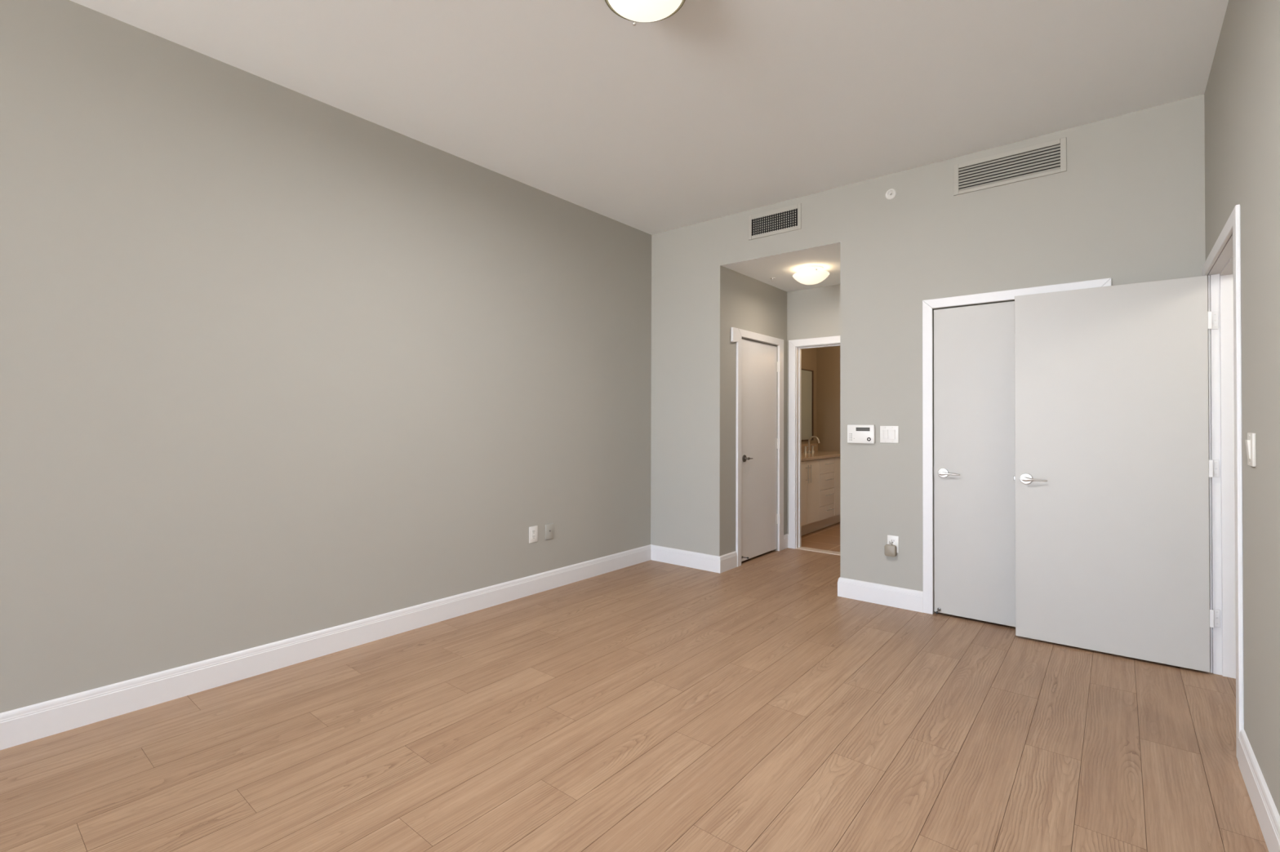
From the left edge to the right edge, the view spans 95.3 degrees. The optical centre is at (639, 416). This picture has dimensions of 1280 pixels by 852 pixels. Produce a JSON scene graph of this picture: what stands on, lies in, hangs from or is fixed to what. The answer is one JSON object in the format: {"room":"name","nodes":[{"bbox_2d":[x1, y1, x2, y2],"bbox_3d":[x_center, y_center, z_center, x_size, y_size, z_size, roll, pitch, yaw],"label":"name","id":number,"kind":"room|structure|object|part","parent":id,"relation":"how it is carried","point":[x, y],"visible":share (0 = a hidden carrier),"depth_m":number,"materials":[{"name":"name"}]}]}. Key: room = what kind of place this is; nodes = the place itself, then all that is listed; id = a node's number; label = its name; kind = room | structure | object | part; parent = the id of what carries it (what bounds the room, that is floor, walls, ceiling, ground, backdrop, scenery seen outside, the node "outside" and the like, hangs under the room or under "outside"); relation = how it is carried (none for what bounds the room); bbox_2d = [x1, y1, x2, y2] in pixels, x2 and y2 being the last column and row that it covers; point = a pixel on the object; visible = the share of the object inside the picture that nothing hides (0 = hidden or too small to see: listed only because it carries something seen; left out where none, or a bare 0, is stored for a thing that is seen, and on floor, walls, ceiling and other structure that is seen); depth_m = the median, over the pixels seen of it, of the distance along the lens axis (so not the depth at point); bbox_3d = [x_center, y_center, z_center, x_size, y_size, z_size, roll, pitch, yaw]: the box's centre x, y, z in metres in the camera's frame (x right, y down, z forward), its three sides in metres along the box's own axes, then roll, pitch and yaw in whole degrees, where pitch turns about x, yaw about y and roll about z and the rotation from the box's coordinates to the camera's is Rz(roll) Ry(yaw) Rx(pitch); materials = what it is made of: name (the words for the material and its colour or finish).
{"room":"empty bedroom","nodes":[
{"label":"empty bedroom","id":0,"kind":"room"},
{"bbox_2d":[0,0,651,713],"bbox_3d":[-3.367,-0.217,1.344,0.120,3.080,11.046,0,-1,39],"label":"wall","id":1,"kind":"structure","parent":0,"point":[277,362],"depth_m":2.97,"materials":[{"name":"grey paint"}]},
{"bbox_2d":[0,544,650,750],"bbox_3d":[-3.318,1.222,1.287,0.016,0.140,10.806,0,-1,39],"label":"baseboard","id":2,"kind":"structure","parent":1,"relation":"attached to","point":[18,726],"depth_m":2.97,"materials":[{"name":"white paint"}]},
{"bbox_2d":[528,525,537,543],"bbox_3d":[-0.797,0.886,4.371,0.009,0.120,0.080,0,-1,39],"label":"wall outlet","id":3,"kind":"object","parent":1,"relation":"attached to","point":[533,531],"visible":1,"depth_m":4.37,"materials":[{"name":"white plastic"}]},
{"bbox_2d":[532,529,535,539],"bbox_3d":[-0.797,0.886,4.371,0.009,0.068,0.035,0,-1,39],"label":"receptacle","id":4,"kind":"object","parent":3,"relation":"attached to","point":[533,531],"depth_m":4.37,"materials":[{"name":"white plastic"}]},
{"bbox_2d":[545,523,553,539],"bbox_3d":[-0.694,0.888,4.492,0.015,0.118,0.080,0,-1,39],"label":"cable plate","id":5,"kind":"object","parent":1,"relation":"attached to","point":[548,527],"visible":1,"depth_m":4.49,"materials":[{"name":"grey paint"}]},
{"bbox_2d":[0,547,1268,851],"bbox_3d":[-0.969,1.313,0.145,5.168,0.050,12.220,0,-1,39],"label":"floor","id":6,"kind":"structure","parent":0,"point":[649,706],"depth_m":2.33,"materials":[{"name":"brown wood"}]},
{"bbox_2d":[69,0,1228,235],"bbox_3d":[-1.863,-1.815,0.131,3.996,0.100,11.046,0,-1,39],"label":"ceiling","id":7,"kind":"structure","parent":0,"point":[710,109],"depth_m":2.95,"materials":[{"name":"white paint"}]},
{"bbox_2d":[604,0,685,26],"bbox_3d":[0.019,-1.667,2.271,0.329,0.142,0.331,0,-1,39],"label":"ceiling light","id":8,"kind":"object","parent":7,"relation":"attached to","point":[635,11],"visible":1,"depth_m":2.31,"materials":[{"name":"white glass"}]},
{"bbox_2d":[726,268,786,554],"bbox_3d":[1.093,0.043,5.600,0.120,2.667,1.196,0,-1,39],"label":"wall","id":9,"kind":"structure","parent":0,"point":[753,305],"depth_m":5.40,"materials":[{"name":"grey paint"}]},
{"bbox_2d":[730,327,737,342],"bbox_3d":[0.839,-0.719,5.181,0.024,0.131,0.092,0,-1,39],"label":"sensor box","id":10,"kind":"object","parent":9,"relation":"attached to","point":[734,331],"visible":1,"depth_m":5.15,"materials":[{"name":"white paint"}]},
{"bbox_2d":[720,533,788,573],"bbox_3d":[1.496,1.274,5.167,1.042,0.140,1.332,0,-1,39],"label":"baseboard","id":11,"kind":"structure","parent":9,"relation":"attached to","point":[728,562],"depth_m":5.11,"materials":[{"name":"white paint"}]},
{"bbox_2d":[735,328,783,567],"bbox_3d":[1.110,0.284,5.601,0.142,2.126,0.923,0,-1,39],"label":"door frame","id":12,"kind":"structure","parent":9,"relation":"attached to","point":[741,333],"depth_m":5.42,"materials":[{"name":"white paint"}]},
{"bbox_2d":[741,338,781,561],"bbox_3d":[1.155,0.311,5.566,0.103,2.028,0.785,0,-1,39],"label":"door","id":13,"kind":"structure","parent":9,"relation":"in","point":[760,365],"depth_m":5.55,"materials":[{"name":"white paint"}]},
{"bbox_3d":[0.967,0.387,5.329,0.036,0.066,0.066,0,-1,39],"label":"handle","id":14,"kind":"part","parent":13,"relation":"part of","materials":[{"name":"metal"}]},
{"bbox_2d":[720,242,839,292],"bbox_3d":[1.548,-1.342,5.245,1.282,0.101,1.434,0,-1,39],"label":"ceiling","id":15,"kind":"structure","parent":0,"point":[782,267],"depth_m":5.03,"materials":[{"name":"white paint"}]},
{"bbox_2d":[792,265,829,284],"bbox_3d":[1.496,-1.224,5.113,0.314,0.139,0.310,0,-1,39],"label":"ceiling light","id":16,"kind":"object","parent":15,"relation":"attached to","point":[810,274],"visible":1,"depth_m":5.03,"materials":[{"name":"white glass"}]},
{"bbox_2d":[800,347,817,444],"bbox_3d":[1.781,0.070,7.340,0.100,2.650,2.168,0,-1,39],"label":"wall","id":17,"kind":"structure","parent":0,"point":[808,356],"depth_m":7.99,"materials":[{"name":"beige paint"}]},
{"bbox_2d":[800,368,813,440],"bbox_3d":[1.868,-0.153,7.351,0.019,0.947,1.535,0,-1,39],"label":"bathroom mirror","id":18,"kind":"object","parent":17,"relation":"attached to","point":[806,375],"visible":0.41,"depth_m":7.80,"materials":[{"name":"brown mirror"}]},
{"bbox_2d":[786,284,839,533],"bbox_3d":[1.954,0.047,5.732,1.282,2.667,0.100,0,-1,39],"label":"wall","id":19,"kind":"structure","parent":0,"point":[812,313],"depth_m":5.88,"materials":[{"name":"grey paint"}]},
{"bbox_2d":[788,335,839,549],"bbox_3d":[1.934,0.285,5.735,0.963,2.132,0.120,0,-1,39],"label":"door frame","id":20,"kind":"structure","parent":19,"relation":"attached to","point":[795,346],"depth_m":5.97,"materials":[{"name":"white paint"}]},
{"bbox_2d":[796,546,839,555],"bbox_3d":[1.935,1.372,5.729,0.801,0.057,0.104,0,-1,39],"label":"threshold","id":21,"kind":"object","parent":19,"relation":"attached to","point":[800,548],"depth_m":5.84,"materials":[{"name":"beige wood"}]},
{"bbox_2d":[800,522,839,552],"bbox_3d":[2.527,1.395,6.782,2.300,0.056,2.280,0,-1,39],"label":"floor","id":22,"kind":"structure","parent":0,"point":[828,538],"depth_m":6.46,"materials":[{"name":"brown wood"}]},
{"bbox_2d":[800,457,839,536],"bbox_3d":[2.015,0.933,7.096,0.560,0.862,2.028,0,-1,39],"label":"bathroom vanity","id":23,"kind":"object","parent":22,"relation":"on","point":[820,478],"visible":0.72,"depth_m":6.84,"materials":[{"name":"white paint"}]},
{"bbox_3d":[1.714,0.857,6.361,0.019,0.715,0.467,0,-1,39],"label":"door","id":24,"kind":"part","parent":23,"relation":"part of","materials":[{"name":"white paint"}]},
{"bbox_3d":[1.977,0.860,6.682,0.019,0.715,0.355,0,-1,39],"label":"door","id":25,"kind":"part","parent":23,"relation":"part of","materials":[{"name":"white paint"}]},
{"bbox_2d":[800,443,839,461],"bbox_3d":[2.004,0.433,7.099,0.543,0.138,2.048,0,-1,39],"label":"countertop","id":26,"kind":"structure","parent":23,"relation":"on","point":[817,455],"depth_m":7.19,"materials":[{"name":"beige stone"}]},
{"bbox_2d":[803,435,819,453],"bbox_3d":[2.234,0.363,7.519,0.173,0.216,0.280,0,-1,39],"label":"faucet","id":27,"kind":"object","parent":26,"relation":"on","point":[812,437],"visible":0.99,"depth_m":7.53,"materials":[{"name":"silver metal"}]},
{"bbox_3d":[2.123,0.425,7.461,0.072,0.091,0.050,0,-1,39],"label":"handle","id":28,"kind":"part","parent":27,"relation":"part of","materials":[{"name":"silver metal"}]},
{"bbox_3d":[2.269,0.427,7.639,0.072,0.091,0.050,0,-1,39],"label":"handle","id":29,"kind":"part","parent":27,"relation":"part of","materials":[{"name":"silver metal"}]},
{"bbox_3d":[2.235,1.145,6.995,0.019,0.154,0.450,0,-1,39],"label":"drawer","id":30,"kind":"part","parent":23,"relation":"part of","materials":[{"name":"white paint"}]},
{"bbox_3d":[2.236,0.970,6.997,0.019,0.187,0.450,0,-1,39],"label":"drawer","id":31,"kind":"part","parent":23,"relation":"part of","materials":[{"name":"white paint"}]},
{"bbox_3d":[2.236,0.779,6.998,0.019,0.187,0.450,0,-1,39],"label":"drawer","id":32,"kind":"part","parent":23,"relation":"part of","materials":[{"name":"white paint"}]},
{"bbox_3d":[2.237,0.594,7.000,0.019,0.175,0.450,0,-1,39],"label":"drawer","id":33,"kind":"part","parent":23,"relation":"part of","materials":[{"name":"white paint"}]},
{"bbox_3d":[2.494,0.868,7.312,0.019,0.715,0.352,0,-1,39],"label":"door","id":34,"kind":"part","parent":23,"relation":"part of","materials":[{"name":"white paint"}]},
{"bbox_2d":[817,346,839,451],"bbox_3d":[3.258,0.076,7.466,2.025,2.650,0.100,0,-1,39],"label":"wall","id":35,"kind":"structure","parent":0,"point":[828,357],"depth_m":7.97,"materials":[{"name":"beige paint"}]},
{"bbox_2d":[650,93,1205,613],"bbox_3d":[1.642,-0.174,4.303,3.876,3.080,0.120,0,-1,39],"label":"wall","id":36,"kind":"structure","parent":0,"point":[1127,206],"depth_m":4.09,"materials":[{"name":"grey paint"}]},
{"bbox_2d":[748,203,801,239],"bbox_3d":[1.079,-1.561,4.698,0.460,0.200,0.008,0,-1,39],"label":"air vent","id":37,"kind":"object","parent":36,"relation":"in","point":[787,219],"visible":1,"depth_m":4.69,"materials":[{"name":"metal"}]},
{"bbox_3d":[1.080,-1.616,4.699,0.402,0.007,0.007,0,-1,39],"label":"horizontal blade","id":38,"kind":"part","parent":37,"relation":"part of","materials":[{"name":"metal"}]},
{"bbox_3d":[1.080,-1.597,4.698,0.402,0.007,0.007,0,-1,39],"label":"horizontal blade","id":39,"kind":"part","parent":37,"relation":"part of","materials":[{"name":"metal"}]},
{"bbox_3d":[1.080,-1.577,4.698,0.402,0.007,0.007,0,-1,39],"label":"horizontal blade","id":40,"kind":"part","parent":37,"relation":"part of","materials":[{"name":"metal"}]},
{"bbox_3d":[1.079,-1.558,4.698,0.402,0.007,0.007,0,-1,39],"label":"horizontal blade","id":41,"kind":"part","parent":37,"relation":"part of","materials":[{"name":"metal"}]},
{"bbox_3d":[1.079,-1.538,4.698,0.402,0.007,0.007,0,-1,39],"label":"horizontal blade","id":42,"kind":"part","parent":37,"relation":"part of","materials":[{"name":"metal"}]},
{"bbox_3d":[1.079,-1.519,4.698,0.402,0.007,0.007,0,-1,39],"label":"horizontal blade","id":43,"kind":"part","parent":37,"relation":"part of","materials":[{"name":"metal"}]},
{"bbox_3d":[1.079,-1.500,4.697,0.402,0.007,0.007,0,-1,39],"label":"horizontal blade","id":44,"kind":"part","parent":37,"relation":"part of","materials":[{"name":"metal"}]},
{"bbox_2d":[650,544,923,613],"bbox_3d":[1.009,1.268,4.715,2.364,0.140,0.016,0,-1,39],"label":"baseboard","id":45,"kind":"structure","parent":36,"relation":"attached to","point":[877,593],"depth_m":4.26,"materials":[{"name":"white paint"}]},
{"bbox_2d":[847,425,875,444],"bbox_3d":[1.603,0.130,4.234,0.193,0.133,0.030,0,-1,39],"label":"alarm keypad","id":46,"kind":"object","parent":36,"relation":"attached to","point":[855,433],"visible":1,"depth_m":4.22,"materials":[{"name":"white plastic"}]},
{"bbox_2d":[880,426,898,443],"bbox_3d":[1.757,0.130,4.117,0.125,0.121,0.015,0,-1,39],"label":"light switch","id":47,"kind":"object","parent":36,"relation":"attached to","point":[888,434],"visible":1,"depth_m":4.12,"materials":[{"name":"white plastic"}]},
{"bbox_2d":[885,188,896,199],"bbox_3d":[1.764,-1.571,4.118,0.074,0.074,0.037,0,-1,39],"label":"sprinkler","id":48,"kind":"object","parent":36,"relation":"attached to","point":[891,193],"visible":1,"depth_m":4.12,"materials":[{"name":"white plastic"}]},
{"bbox_2d":[887,535,898,552],"bbox_3d":[1.776,0.897,4.096,0.076,0.116,0.009,0,-1,39],"label":"wall outlet","id":49,"kind":"object","parent":36,"relation":"attached to","point":[895,540],"visible":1,"depth_m":4.09,"materials":[{"name":"white plastic"}]},
{"bbox_2d":[884,541,896,557],"bbox_3d":[1.754,0.927,4.088,0.075,0.110,0.034,0,-1,39],"label":"plug","id":50,"kind":"object","parent":49,"relation":"attached to","point":[890,550],"visible":1,"depth_m":4.08,"materials":[{"name":"beige plastic"}]},
{"bbox_2d":[890,538,895,545],"bbox_3d":[1.776,0.897,4.096,0.035,0.068,0.009,0,-1,39],"label":"receptacle","id":51,"kind":"object","parent":49,"relation":"attached to","point":[893,540],"depth_m":4.09,"materials":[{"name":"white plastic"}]},
{"bbox_2d":[933,301,1015,626],"bbox_3d":[2.315,0.297,3.652,0.887,2.037,0.103,0,-1,39],"label":"door","id":52,"kind":"structure","parent":36,"relation":"in","point":[975,485],"depth_m":3.79,"materials":[{"name":"white paint"}]},
{"bbox_3d":[2.017,0.380,3.891,0.066,0.066,0.036,0,-1,39],"label":"handle","id":53,"kind":"part","parent":52,"relation":"part of","materials":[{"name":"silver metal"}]},
{"bbox_3d":[2.036,0.380,3.847,0.128,0.027,0.013,0,-1,34],"label":"lever","id":54,"kind":"part","parent":52,"relation":"part of","materials":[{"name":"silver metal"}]},
{"bbox_2d":[953,137,1066,195],"bbox_3d":[2.316,-1.566,3.682,0.606,0.203,0.010,0,-1,39],"label":"air vent","id":55,"kind":"object","parent":36,"relation":"in","point":[1050,157],"visible":1,"depth_m":3.67,"materials":[{"name":"white metal"}]},
{"bbox_2d":[922,277,1111,614],"bbox_3d":[2.353,0.271,3.704,1.003,2.124,0.136,0,-1,39],"label":"door frame","id":56,"kind":"structure","parent":36,"relation":"attached to","point":[928,305],"depth_m":3.94,"materials":[{"name":"white paint"}]},
{"bbox_2d":[1204,0,1279,815],"bbox_3d":[-0.407,-0.232,-1.160,0.120,3.080,10.926,0,-1,39],"label":"wall","id":57,"kind":"structure","parent":0,"point":[1242,95],"depth_m":1.95,"materials":[{"name":"grey paint"}]},
{"bbox_2d":[1013,275,1220,672],"bbox_3d":[2.602,0.295,3.245,0.892,2.041,0.088,0,-1,37],"label":"door","id":58,"kind":"structure","parent":57,"relation":"in","point":[1113,468],"depth_m":3.22,"materials":[{"name":"white paint"}]},
{"bbox_3d":[2.290,0.373,3.463,0.066,0.066,0.036,0,-1,38],"label":"handle","id":59,"kind":"part","parent":58,"relation":"part of","materials":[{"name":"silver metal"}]},
{"bbox_3d":[2.310,0.373,3.419,0.128,0.027,0.013,0,-1,32],"label":"lever","id":60,"kind":"part","parent":58,"relation":"part of","materials":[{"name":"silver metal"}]},
{"bbox_2d":[1202,204,1244,761],"bbox_3d":[2.679,0.262,2.610,0.138,2.123,1.139,0,-1,39],"label":"door frame","id":61,"kind":"structure","parent":57,"relation":"attached to","point":[1222,266],"depth_m":2.97,"materials":[{"name":"white paint"}]},
{"bbox_2d":[1244,432,1256,466],"bbox_3d":[2.118,0.116,2.028,0.017,0.114,0.100,0,-1,39],"label":"light switch","id":62,"kind":"object","parent":57,"relation":"attached to","point":[1251,443],"visible":1,"depth_m":2.00,"materials":[{"name":"beige plastic"}]},
{"bbox_2d":[1238,729,1279,851],"bbox_3d":[-0.792,1.203,-1.532,0.016,0.140,9.649,0,-1,39],"label":"baseboard","id":63,"kind":"structure","parent":57,"relation":"attached to","point":[1268,816],"depth_m":1.89,"materials":[{"name":"white paint"}]}
]}

